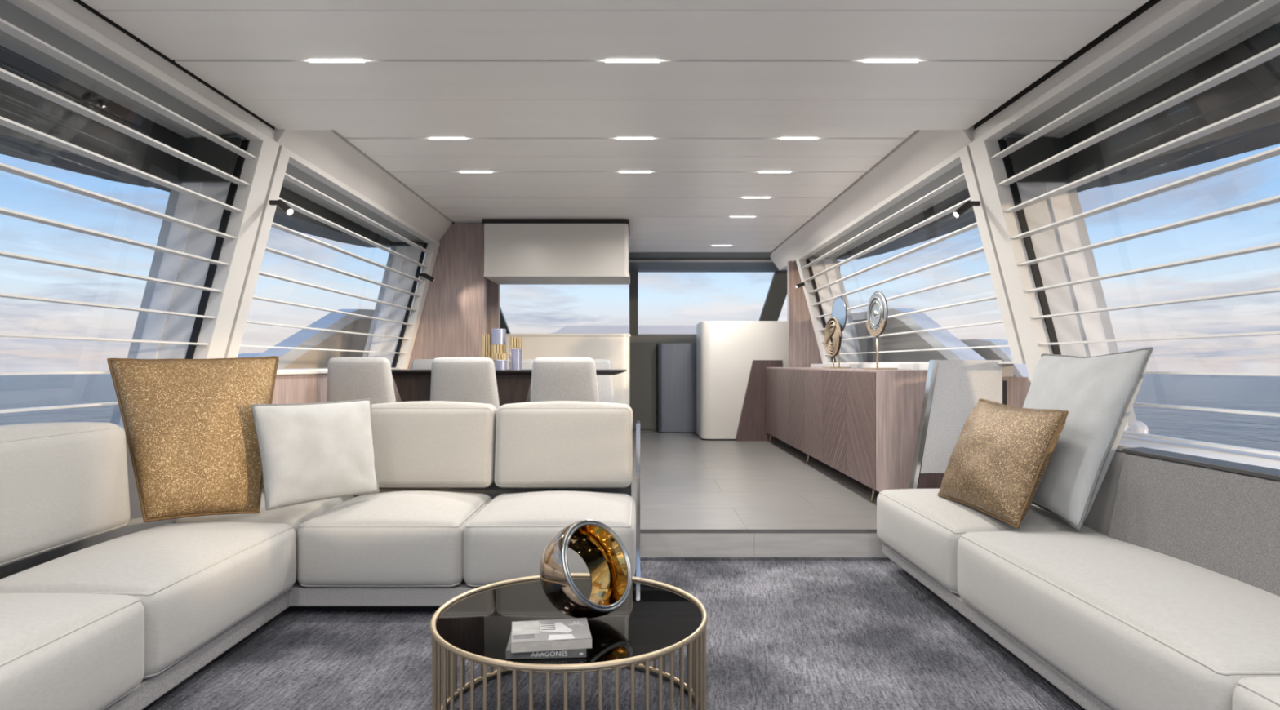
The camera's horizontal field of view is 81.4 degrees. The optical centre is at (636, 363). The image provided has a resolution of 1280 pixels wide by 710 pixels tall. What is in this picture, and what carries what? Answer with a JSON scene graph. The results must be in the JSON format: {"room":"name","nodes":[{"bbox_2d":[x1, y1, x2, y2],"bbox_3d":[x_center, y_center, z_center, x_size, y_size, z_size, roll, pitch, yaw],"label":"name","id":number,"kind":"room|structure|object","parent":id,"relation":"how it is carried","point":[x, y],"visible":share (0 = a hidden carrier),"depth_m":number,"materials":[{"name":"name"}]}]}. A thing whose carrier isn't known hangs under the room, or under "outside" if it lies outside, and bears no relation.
{"room":"ship interior","nodes":[
{"label":"ship interior","id":0,"kind":"room"},
{"bbox_2d":[46,0,452,404],"bbox_3d":[-2.150,-0.165,2.975,0.700,2.530,8.550,0,0,0],"label":"wall","id":1,"kind":"structure","parent":0,"point":[327,150],"depth_m":4.51,"materials":[{"name":"paint"}]},
{"bbox_2d":[0,0,279,433],"bbox_3d":[-2.341,-0.400,1.350,0.852,1.840,5.300,0,0,0],"label":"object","id":2,"kind":"structure","parent":1,"relation":"in","point":[73,98],"depth_m":3.35,"materials":[{"name":"paint"}]},
{"bbox_2d":[153,145,439,372],"bbox_3d":[-2.306,-0.535,5.650,0.782,1.570,3.300,0,0,0],"label":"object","id":3,"kind":"structure","parent":1,"relation":"in","point":[324,206],"depth_m":5.59,"materials":[{"name":"paint"}]},
{"bbox_2d":[269,199,293,215],"bbox_3d":[-1.910,-0.841,4.007,0.149,0.093,0.051,0,0,22],"label":"spot lamp","id":4,"kind":"object","parent":3,"relation":"attached to","point":[280,203],"visible":1,"depth_m":3.99,"materials":[{"name":"black metal"}]},
{"bbox_2d":[417,272,435,282],"bbox_3d":[-1.995,-0.820,7.063,0.153,0.088,0.042,0,0,-6],"label":"spot lamp","id":5,"kind":"object","parent":3,"relation":"attached to","point":[426,276],"visible":1,"depth_m":7.05,"materials":[{"name":"black metal"}]},
{"bbox_2d":[407,223,499,368],"bbox_3d":[-1.885,-0.219,7.570,0.870,2.298,0.620,0,0,0],"label":"wall","id":6,"kind":"structure","parent":0,"point":[461,305],"depth_m":7.26,"materials":[{"name":"brown wood"}]},
{"bbox_2d":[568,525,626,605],"bbox_3d":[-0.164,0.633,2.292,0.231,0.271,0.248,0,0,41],"label":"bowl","id":7,"kind":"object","parent":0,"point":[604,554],"depth_m":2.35,"materials":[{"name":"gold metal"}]},
{"bbox_2d":[142,560,1084,709],"bbox_3d":[-0.025,1.125,1.453,4.450,0.050,5.506,0,0,0],"label":"rug","id":8,"kind":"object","parent":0,"point":[781,634],"depth_m":2.78,"materials":[{"name":"grey carpet"}]},
{"bbox_2d":[0,400,640,709],"bbox_3d":[-1.104,0.650,2.204,2.243,0.900,3.863,0,0,0],"label":"sofa","id":9,"kind":"object","parent":8,"relation":"on","point":[103,607],"visible":0.77,"depth_m":3.00,"materials":[{"name":"grey fabric"}]},
{"bbox_2d":[0,422,129,567],"bbox_3d":[-2.117,0.434,2.475,0.216,0.452,1.074,0,0,0],"label":"cushion","id":10,"kind":"object","parent":9,"relation":"on","point":[62,484],"depth_m":2.61,"materials":[{"name":"beige fabric"}]},
{"bbox_2d":[0,593,144,709],"bbox_3d":[-1.748,0.801,1.730,0.621,0.343,1.016,0,0,0],"label":"seat cushion","id":11,"kind":"object","parent":9,"relation":"on","point":[59,651],"depth_m":1.95,"materials":[{"name":"beige fabric"}]},
{"bbox_2d":[0,522,296,679],"bbox_3d":[-1.748,0.801,2.723,0.621,0.343,0.991,0,0,0],"label":"seat cushion","id":12,"kind":"object","parent":9,"relation":"on","point":[196,584],"depth_m":2.52,"materials":[{"name":"beige fabric"}]},
{"bbox_2d":[106,355,279,522],"bbox_3d":[-1.886,0.309,3.207,0.650,0.690,0.278,0,0,-35],"label":"throw pillow","id":13,"kind":"object","parent":9,"relation":"on","point":[191,436],"visible":0.95,"depth_m":3.13,"materials":[{"name":"gold fabric"}]},
{"bbox_2d":[172,492,354,582],"bbox_3d":[-1.755,0.806,3.572,0.570,0.328,0.715,0,0,0],"label":"seat cushion","id":14,"kind":"object","parent":9,"relation":"on","point":[294,516],"depth_m":3.27,"materials":[{"name":"beige fabric"}]},
{"bbox_2d":[250,398,378,511],"bbox_3d":[-1.433,0.392,3.363,0.210,0.449,0.567,0,0,44],"label":"throw pillow","id":15,"kind":"object","parent":9,"relation":"on","point":[315,451],"visible":1,"depth_m":3.28,"materials":[{"name":"grey fabric"}]},
{"bbox_2d":[296,490,492,587],"bbox_3d":[-1.109,0.799,3.550,0.729,0.350,0.800,0,0,0],"label":"seat cushion","id":16,"kind":"object","parent":9,"relation":"on","point":[412,539],"depth_m":3.17,"materials":[{"name":"beige fabric"}]},
{"bbox_2d":[371,400,497,488],"bbox_3d":[-1.107,0.427,3.974,0.705,0.453,0.246,0,0,0],"label":"cushion","id":17,"kind":"object","parent":9,"relation":"on","point":[418,444],"depth_m":3.88,"materials":[{"name":"beige fabric"}]},
{"bbox_2d":[462,490,635,587],"bbox_3d":[-0.380,0.799,3.550,0.752,0.350,0.800,0,0,0],"label":"seat cushion","id":18,"kind":"object","parent":9,"relation":"on","point":[506,536],"depth_m":3.19,"materials":[{"name":"beige fabric"}]},
{"bbox_2d":[493,400,632,488],"bbox_3d":[-0.386,0.427,3.974,0.728,0.453,0.246,0,0,0],"label":"cushion","id":19,"kind":"object","parent":9,"relation":"on","point":[551,444],"depth_m":3.88,"materials":[{"name":"beige fabric"}]},
{"bbox_2d":[430,573,707,709],"bbox_3d":[-0.205,0.934,2.324,0.851,0.325,0.851,0,0,0],"label":"coffee table","id":20,"kind":"object","parent":8,"relation":"on","point":[656,620],"visible":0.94,"depth_m":2.19,"materials":[{"name":"black glass"}]},
{"bbox_2d":[506,631,586,659],"bbox_3d":[-0.245,0.769,2.044,0.212,0.022,0.152,0,0,-4],"label":"book","id":21,"kind":"object","parent":20,"relation":"on","point":[577,653],"visible":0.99,"depth_m":1.97,"materials":[{"name":"paper"}]},
{"bbox_2d":[511,617,591,653],"bbox_3d":[-0.237,0.745,2.046,0.212,0.026,0.167,0,0,-9],"label":"book","id":22,"kind":"object","parent":21,"relation":"on","point":[533,636],"visible":1,"depth_m":2.00,"materials":[{"name":"grey paper"}]},
{"bbox_2d":[513,634,534,639],"bbox_3d":[-0.302,0.732,1.996,0.055,0.001,0.028,0,0,-9],"label":"art","id":23,"kind":"object","parent":22,"relation":"on","point":[515,636],"depth_m":2.00},
{"bbox_2d":[512,621,539,635],"bbox_3d":[-0.307,0.732,2.061,0.074,0.001,0.098,0,0,-9],"label":"art","id":24,"kind":"object","parent":22,"relation":"on","point":[519,628],"depth_m":2.06},
{"bbox_2d":[539,622,573,633],"bbox_3d":[-0.223,0.732,2.061,0.088,0.001,0.084,0,0,-9],"label":"art","id":25,"kind":"object","parent":22,"relation":"on","point":[544,628],"depth_m":2.06},
{"bbox_2d":[548,634,574,639],"bbox_3d":[-0.203,0.732,1.995,0.072,0.001,0.036,0,0,-9],"label":"art","id":26,"kind":"object","parent":22,"relation":"on","point":[551,637],"depth_m":1.99},
{"bbox_2d":[539,519,631,618],"bbox_3d":[-0.159,0.628,2.288,0.243,0.293,0.289,0,0,43],"label":"ring sculpture","id":27,"kind":"object","parent":20,"relation":"on","point":[606,557],"visible":1,"depth_m":2.28,"materials":[{"name":"brown metal"}]},
{"bbox_2d":[876,447,1279,709],"bbox_3d":[1.736,0.711,2.139,0.908,0.778,3.878,0,0,0],"label":"bench sofa","id":28,"kind":"object","parent":8,"relation":"on","point":[1166,596],"visible":0.91,"depth_m":2.32,"materials":[{"name":"grey fabric"}]},
{"bbox_2d":[876,488,1094,595],"bbox_3d":[1.610,0.802,3.558,0.656,0.340,1.041,0,0,0],"label":"seat cushion","id":29,"kind":"object","parent":28,"relation":"on","point":[922,529],"depth_m":3.32,"materials":[{"name":"beige fabric"}]},
{"bbox_2d":[937,398,1068,528],"bbox_3d":[1.597,0.410,3.295,0.291,0.481,0.725,0,0,-4],"label":"throw pillow","id":30,"kind":"object","parent":28,"relation":"on","point":[1002,454],"visible":1,"depth_m":3.13,"materials":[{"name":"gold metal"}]},
{"bbox_2d":[1022,346,1153,530],"bbox_3d":[1.887,0.292,3.300,0.354,0.716,0.809,0,0,0],"label":"throw pillow","id":31,"kind":"object","parent":28,"relation":"on","point":[1099,393],"visible":0.66,"depth_m":3.04,"materials":[{"name":"grey fabric"}]},
{"bbox_2d":[957,531,1279,709],"bbox_3d":[1.600,0.799,2.355,0.636,0.350,1.402,0,0,0],"label":"seat cushion","id":32,"kind":"object","parent":28,"relation":"on","point":[1126,620],"depth_m":2.15,"materials":[{"name":"beige fabric"}]},
{"bbox_2d":[1232,676,1279,709],"bbox_3d":[1.600,0.799,0.978,0.636,0.350,1.367,0,0,0],"label":"seat cushion","id":33,"kind":"object","parent":28,"relation":"on","point":[1249,693],"depth_m":1.58,"materials":[{"name":"beige fabric"}]},
{"bbox_2d":[80,0,1149,129],"bbox_3d":[-0.075,-1.287,1.349,3.950,0.060,5.298,0,0,0],"label":"ceiling","id":34,"kind":"structure","parent":0,"point":[428,64],"depth_m":3.05,"materials":[{"name":"paint"}]},
{"bbox_2d":[308,59,364,62],"bbox_3d":[-1.244,-1.261,3.084,0.224,0.016,0.019,0,0,0],"label":"recessed light","id":35,"kind":"object","parent":34,"relation":"in","point":[309,60],"visible":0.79,"depth_m":3.08,"materials":[{"name":"white plastic"}]},
{"bbox_2d":[605,59,659,62],"bbox_3d":[-0.018,-1.261,3.084,0.224,0.016,0.019,0,0,0],"label":"recessed light","id":36,"kind":"object","parent":34,"relation":"in","point":[606,60],"visible":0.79,"depth_m":3.08,"materials":[{"name":"white plastic"}]},
{"bbox_2d":[863,59,919,62],"bbox_3d":[1.055,-1.261,3.084,0.224,0.016,0.019,0,0,0],"label":"recessed light","id":37,"kind":"object","parent":34,"relation":"in","point":[864,60],"visible":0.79,"depth_m":3.08,"materials":[{"name":"white plastic"}]},
{"bbox_2d":[334,129,915,252],"bbox_3d":[-0.075,-1.410,6.700,3.850,0.060,5.600,0,0,0],"label":"ceiling","id":38,"kind":"structure","parent":0,"point":[698,180],"depth_m":5.44,"materials":[{"name":"paint"}]},
{"bbox_2d":[429,137,466,139],"bbox_3d":[-1.155,-1.384,4.551,0.224,0.016,0.019,0,0,0],"label":"recessed light","id":39,"kind":"object","parent":38,"relation":"in","point":[429,138],"visible":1,"depth_m":4.55,"materials":[{"name":"white plastic"}]},
{"bbox_2d":[460,171,492,173],"bbox_3d":[-1.155,-1.384,5.347,0.224,0.016,0.019,0,0,0],"label":"recessed light","id":40,"kind":"object","parent":38,"relation":"in","point":[460,171],"visible":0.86,"depth_m":5.35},
{"bbox_2d":[482,218,630,284],"bbox_3d":[-0.770,-1.105,7.423,1.400,0.549,0.714,0,0,0],"label":"upper cabinet","id":41,"kind":"object","parent":38,"relation":"attached to","point":[517,251],"visible":1,"depth_m":7.08,"materials":[{"name":"beige paint"}]},
{"bbox_2d":[619,171,650,173],"bbox_3d":[-0.010,-1.384,5.347,0.224,0.016,0.019,0,0,0],"label":"recessed light","id":42,"kind":"object","parent":38,"relation":"in","point":[620,171],"visible":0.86,"depth_m":5.34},
{"bbox_2d":[617,137,653,139],"bbox_3d":[-0.010,-1.384,4.551,0.224,0.016,0.019,0,0,0],"label":"recessed light","id":43,"kind":"object","parent":38,"relation":"in","point":[617,138],"visible":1,"depth_m":4.54,"materials":[{"name":"white plastic"}]},
{"bbox_2d":[730,216,755,217],"bbox_3d":[0.992,-1.384,6.975,0.224,0.016,0.019,0,0,0],"label":"recessed light","id":44,"kind":"object","parent":38,"relation":"in","point":[731,216],"visible":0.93,"depth_m":6.96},
{"bbox_2d":[742,197,769,198],"bbox_3d":[0.992,-1.384,6.170,0.224,0.016,0.019,0,0,0],"label":"recessed light","id":45,"kind":"object","parent":38,"relation":"in","point":[743,197],"visible":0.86,"depth_m":6.17,"materials":[{"name":"white plastic"}]},
{"bbox_2d":[759,171,791,173],"bbox_3d":[0.992,-1.384,5.347,0.224,0.016,0.019,0,0,0],"label":"recessed light","id":46,"kind":"object","parent":38,"relation":"in","point":[759,171],"visible":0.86,"depth_m":5.34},
{"bbox_2d":[780,137,817,139],"bbox_3d":[0.992,-1.384,4.551,0.224,0.016,0.019,0,0,0],"label":"recessed light","id":47,"kind":"object","parent":38,"relation":"in","point":[780,138],"visible":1,"depth_m":4.55,"materials":[{"name":"white plastic"}]},
{"bbox_2d":[657,342,696,343],"bbox_3d":[0.000,0.315,10.660,4.400,1.230,0.120,0,0,0],"label":"wall","id":48,"kind":"structure","parent":0,"point":[657,343],"depth_m":10.60,"materials":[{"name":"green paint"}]},
{"bbox_2d":[631,431,890,559],"bbox_3d":[-0.050,1.040,7.776,4.500,0.220,7.199,0,0,0],"label":"floor","id":49,"kind":"structure","parent":0,"point":[700,500],"depth_m":4.96,"materials":[{"name":"grey tile"}]},
{"bbox_2d":[629,342,657,431],"bbox_3d":[-0.013,0.320,10.412,0.575,1.220,0.355,0,0,0],"label":"wall panel","id":50,"kind":"object","parent":49,"relation":"on","point":[642,356],"visible":0.61,"depth_m":10.24,"materials":[{"name":"grey paint"}]},
{"bbox_2d":[657,343,696,432],"bbox_3d":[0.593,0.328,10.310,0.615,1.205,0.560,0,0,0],"label":"door","id":51,"kind":"structure","parent":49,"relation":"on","point":[676,362],"depth_m":10.03,"materials":[{"name":"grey metal"}]},
{"bbox_2d":[696,320,786,440],"bbox_3d":[1.317,0.205,9.460,1.066,1.450,0.880,0,0,0],"label":"cabinet","id":52,"kind":"object","parent":49,"relation":"on","point":[726,350],"visible":0.75,"depth_m":9.02,"materials":[{"name":"beige paint"}]},
{"bbox_2d":[734,360,782,440],"bbox_3d":[1.472,0.443,8.988,0.565,0.975,0.055,0,0,0],"label":"panel","id":53,"kind":"object","parent":49,"relation":"on","point":[752,424],"visible":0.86,"depth_m":8.96,"materials":[{"name":"brown wood"}]},
{"bbox_2d":[765,367,928,502],"bbox_3d":[1.758,0.486,6.800,0.434,0.892,4.200,0,0,0],"label":"sideboard","id":54,"kind":"object","parent":49,"relation":"on","point":[861,424],"visible":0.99,"depth_m":5.27,"materials":[{"name":"brown wood"}]},
{"bbox_2d":[822,296,851,368],"bbox_3d":[1.775,-0.281,6.612,0.170,0.641,0.359,0,0,0],"label":"disc sculpture","id":55,"kind":"object","parent":54,"relation":"on","point":[835,325],"visible":0.98,"depth_m":6.58,"materials":[{"name":"gold metal"}]},
{"bbox_2d":[862,291,897,369],"bbox_3d":[1.760,-0.243,5.400,0.160,0.567,0.328,0,0,0],"label":"disc sculpture","id":56,"kind":"object","parent":54,"relation":"on","point":[877,310],"visible":0.99,"depth_m":5.38,"materials":[{"name":"silver metal"}]},
{"bbox_2d":[909,360,1002,488],"bbox_3d":[1.837,0.454,4.320,0.553,0.952,0.060,0,0,0],"label":"end panel","id":57,"kind":"object","parent":49,"relation":"on","point":[953,388],"visible":0.54,"depth_m":4.30,"materials":[{"name":"grey fabric"}]},
{"bbox_2d":[786,261,839,367],"bbox_3d":[2.055,-0.130,8.650,0.590,2.120,0.100,0,0,0],"label":"wall","id":58,"kind":"structure","parent":0,"point":[802,348],"depth_m":8.60,"materials":[{"name":"brown wood"}]},
{"bbox_2d":[769,0,1279,469],"bbox_3d":[2.033,-0.165,4.050,0.735,2.530,10.700,0,0,0],"label":"wall","id":59,"kind":"structure","parent":0,"point":[922,150],"depth_m":4.40,"materials":[{"name":"paint"}]},
{"bbox_2d":[795,145,1095,364],"bbox_3d":[2.164,-0.560,6.200,0.769,1.520,4.400,0,0,0],"label":"window","id":60,"kind":"structure","parent":59,"relation":"in","point":[922,210],"depth_m":5.58,"materials":[{"name":"paint"}]},
{"bbox_2d":[795,281,804,288],"bbox_3d":[1.833,-0.871,8.246,0.156,0.078,0.042,0,0,-8],"label":"spot lamp","id":61,"kind":"object","parent":60,"relation":"attached to","point":[800,285],"visible":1,"depth_m":8.23,"materials":[{"name":"black metal"}]},
{"bbox_2d":[952,200,980,217],"bbox_3d":[1.778,-0.834,4.016,0.148,0.097,0.042,0,0,-10],"label":"spot lamp","id":62,"kind":"object","parent":60,"relation":"attached to","point":[967,205],"visible":1,"depth_m":4.00,"materials":[{"name":"black metal"}]},
{"bbox_2d":[968,0,1279,456],"bbox_3d":[2.211,-0.380,1.350,0.862,1.880,5.300,0,0,0],"label":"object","id":63,"kind":"structure","parent":59,"relation":"in","point":[1198,84],"depth_m":3.17,"materials":[{"name":"paint"}]},
{"bbox_3d":[-0.075,-1.540,4.450,5.350,0.160,11.700,0,0,0],"label":"roof","id":64,"kind":"structure","parent":0,"visible":0},
{"bbox_2d":[499,251,786,342],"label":"window","id":65,"kind":"structure","parent":64,"relation":"attached to","point":[638,262],"depth_m":9.98,"materials":[{"name":"black metal"}]},
{"bbox_3d":[-1.143,0.870,6.563,2.115,0.120,4.074,0,0,0],"label":"floor","id":66,"kind":"structure","parent":0,"visible":0},
{"bbox_2d":[327,357,395,404],"bbox_3d":[-1.799,0.385,5.095,0.487,0.854,0.571,0,0,5],"label":"dining chair","id":67,"kind":"object","parent":66,"relation":"on","point":[348,378],"visible":0.35,"depth_m":4.83,"materials":[{"name":"white fabric"}]},
{"bbox_2d":[410,359,433,369],"bbox_3d":[-1.790,0.385,6.375,0.487,0.854,0.571,0,0,0],"label":"dining chair","id":68,"kind":"object","parent":66,"relation":"on","point":[417,364],"visible":0.09,"depth_m":6.56,"materials":[{"name":"white fabric"}]},
{"bbox_2d":[430,357,499,409],"bbox_3d":[-1.119,0.385,5.095,0.487,0.854,0.571,0,0,5],"label":"dining chair","id":69,"kind":"object","parent":66,"relation":"on","point":[467,380],"visible":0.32,"depth_m":4.83,"materials":[{"name":"white fabric"}]},
{"bbox_2d":[391,369,626,406],"bbox_3d":[-1.093,0.427,5.650,2.015,0.765,0.860,0,0,0],"label":"dining table","id":70,"kind":"object","parent":66,"relation":"on","point":[513,386],"visible":0.23,"depth_m":5.43,"materials":[{"name":"brown wood"}]},
{"bbox_2d":[481,334,491,359],"bbox_3d":[-1.145,-0.090,5.699,0.083,0.270,0.083,0,0,0],"label":"vase","id":71,"kind":"object","parent":70,"relation":"on","point":[486,339],"visible":0.56,"depth_m":5.67,"materials":[{"name":"gold metal"}]},
{"bbox_2d":[491,328,506,361],"bbox_3d":[-1.050,-0.111,5.660,0.110,0.311,0.110,0,0,0],"label":"vase","id":72,"kind":"object","parent":70,"relation":"on","point":[498,336],"visible":0.66,"depth_m":5.62,"materials":[{"name":"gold metal"}]},
{"bbox_2d":[493,353,506,369],"bbox_3d":[-1.005,-0.017,5.480,0.096,0.123,0.096,0,0,0],"label":"vase","id":73,"kind":"object","parent":70,"relation":"on","point":[500,359],"visible":0.84,"depth_m":5.44,"materials":[{"name":"silver metal"}]},
{"bbox_2d":[509,337,521,369],"bbox_3d":[-0.915,-0.077,5.620,0.092,0.245,0.092,0,0,0],"label":"vase","id":74,"kind":"object","parent":70,"relation":"on","point":[515,344],"visible":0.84,"depth_m":5.58,"materials":[{"name":"silver metal"}]},
{"bbox_2d":[506,359,533,369],"bbox_3d":[-1.110,0.385,6.375,0.487,0.854,0.571,0,0,0],"label":"dining chair","id":75,"kind":"object","parent":66,"relation":"on","point":[526,364],"visible":0.06,"depth_m":6.56,"materials":[{"name":"white fabric"}]},
{"bbox_2d":[529,357,599,402],"bbox_3d":[-0.459,0.385,5.095,0.487,0.854,0.571,0,0,5],"label":"dining chair","id":76,"kind":"object","parent":66,"relation":"on","point":[553,379],"visible":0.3,"depth_m":4.83,"materials":[{"name":"white fabric"}]},
{"bbox_2d":[506,333,631,405],"bbox_3d":[-0.810,0.242,8.320,1.480,1.134,0.560,0,0,0],"label":"kitchen counter","id":77,"kind":"object","parent":66,"relation":"on","point":[615,348],"visible":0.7,"depth_m":8.05,"materials":[{"name":"beige paint"}]},
{"bbox_2d":[506,333,631,337],"bbox_3d":[-0.810,-0.313,8.320,1.480,0.024,0.560,0,0,0],"label":"countertop","id":78,"kind":"structure","parent":77,"relation":"on","point":[507,335],"depth_m":8.04,"materials":[{"name":"beige paint"}]},
{"bbox_2d":[592,359,614,403],"bbox_3d":[-0.430,0.385,6.375,0.487,0.854,0.571,0,0,0],"label":"dining chair","id":79,"kind":"object","parent":66,"relation":"on","point":[605,383],"visible":0.21,"depth_m":6.54,"materials":[{"name":"white fabric"}]},
{"label":"outside","id":80,"kind":"structure","parent":0,"visible":0},
{"bbox_3d":[-2.980,1.100,4.850,1.240,0.200,14.300,0,0,0],"label":"port","id":81,"kind":"object","parent":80,"visible":0},
{"bbox_2d":[237,352,262,357],"bbox_3d":[-3.380,0.420,7.048,0.200,1.160,2.908,0,0,0],"label":"bulwark","id":82,"kind":"object","parent":81,"relation":"on","point":[242,355],"visible":0.06,"depth_m":6.46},
{"bbox_2d":[255,309,409,368],"bbox_3d":[-2.980,0.140,8.399,0.200,1.720,6.209,0,0,0],"label":"bulwark","id":83,"kind":"object","parent":81,"relation":"on","point":[304,338],"visible":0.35,"depth_m":6.98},
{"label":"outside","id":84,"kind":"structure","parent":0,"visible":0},
{"bbox_3d":[2.980,1.100,4.850,1.240,0.200,14.300,0,0,0],"label":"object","id":85,"kind":"object","parent":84,"visible":0},
{"bbox_2d":[851,308,986,362],"bbox_3d":[2.780,0.150,8.498,0.200,1.700,6.008,0,0,0],"label":"bulwark starboard","id":86,"kind":"object","parent":85,"relation":"on","point":[940,339],"visible":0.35,"depth_m":7.34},
{"bbox_2d":[960,338,1031,391],"bbox_3d":[3.380,0.375,7.644,0.200,1.250,2.712,0,0,0],"label":"bulwark","id":87,"kind":"object","parent":85,"relation":"on","point":[1003,353],"visible":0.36,"depth_m":6.85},
{"bbox_2d":[1128,420,1149,434],"bbox_3d":[2.708,0.645,3.910,0.385,0.710,0.580,0,0,0],"label":"seat","id":88,"kind":"object","parent":85,"relation":"on","point":[1138,427],"visible":0.16,"depth_m":3.81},
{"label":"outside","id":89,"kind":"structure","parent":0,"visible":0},
{"bbox_2d":[0,373,1279,452],"bbox_3d":[0.000,3.300,0.000,600.000,0.001,600.000,0,0,0],"label":"sea","id":90,"kind":"structure","parent":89,"point":[1261,393],"depth_m":61.73,"materials":[{"name":"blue liquid"}]},
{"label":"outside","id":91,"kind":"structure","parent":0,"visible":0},
{"bbox_2d":[549,325,696,334],"bbox_3d":[0.000,-0.290,14.100,6.600,0.780,5.800,0,0,0],"label":"foredeck","id":92,"kind":"object","parent":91,"point":[642,330],"visible":0.16,"depth_m":13.20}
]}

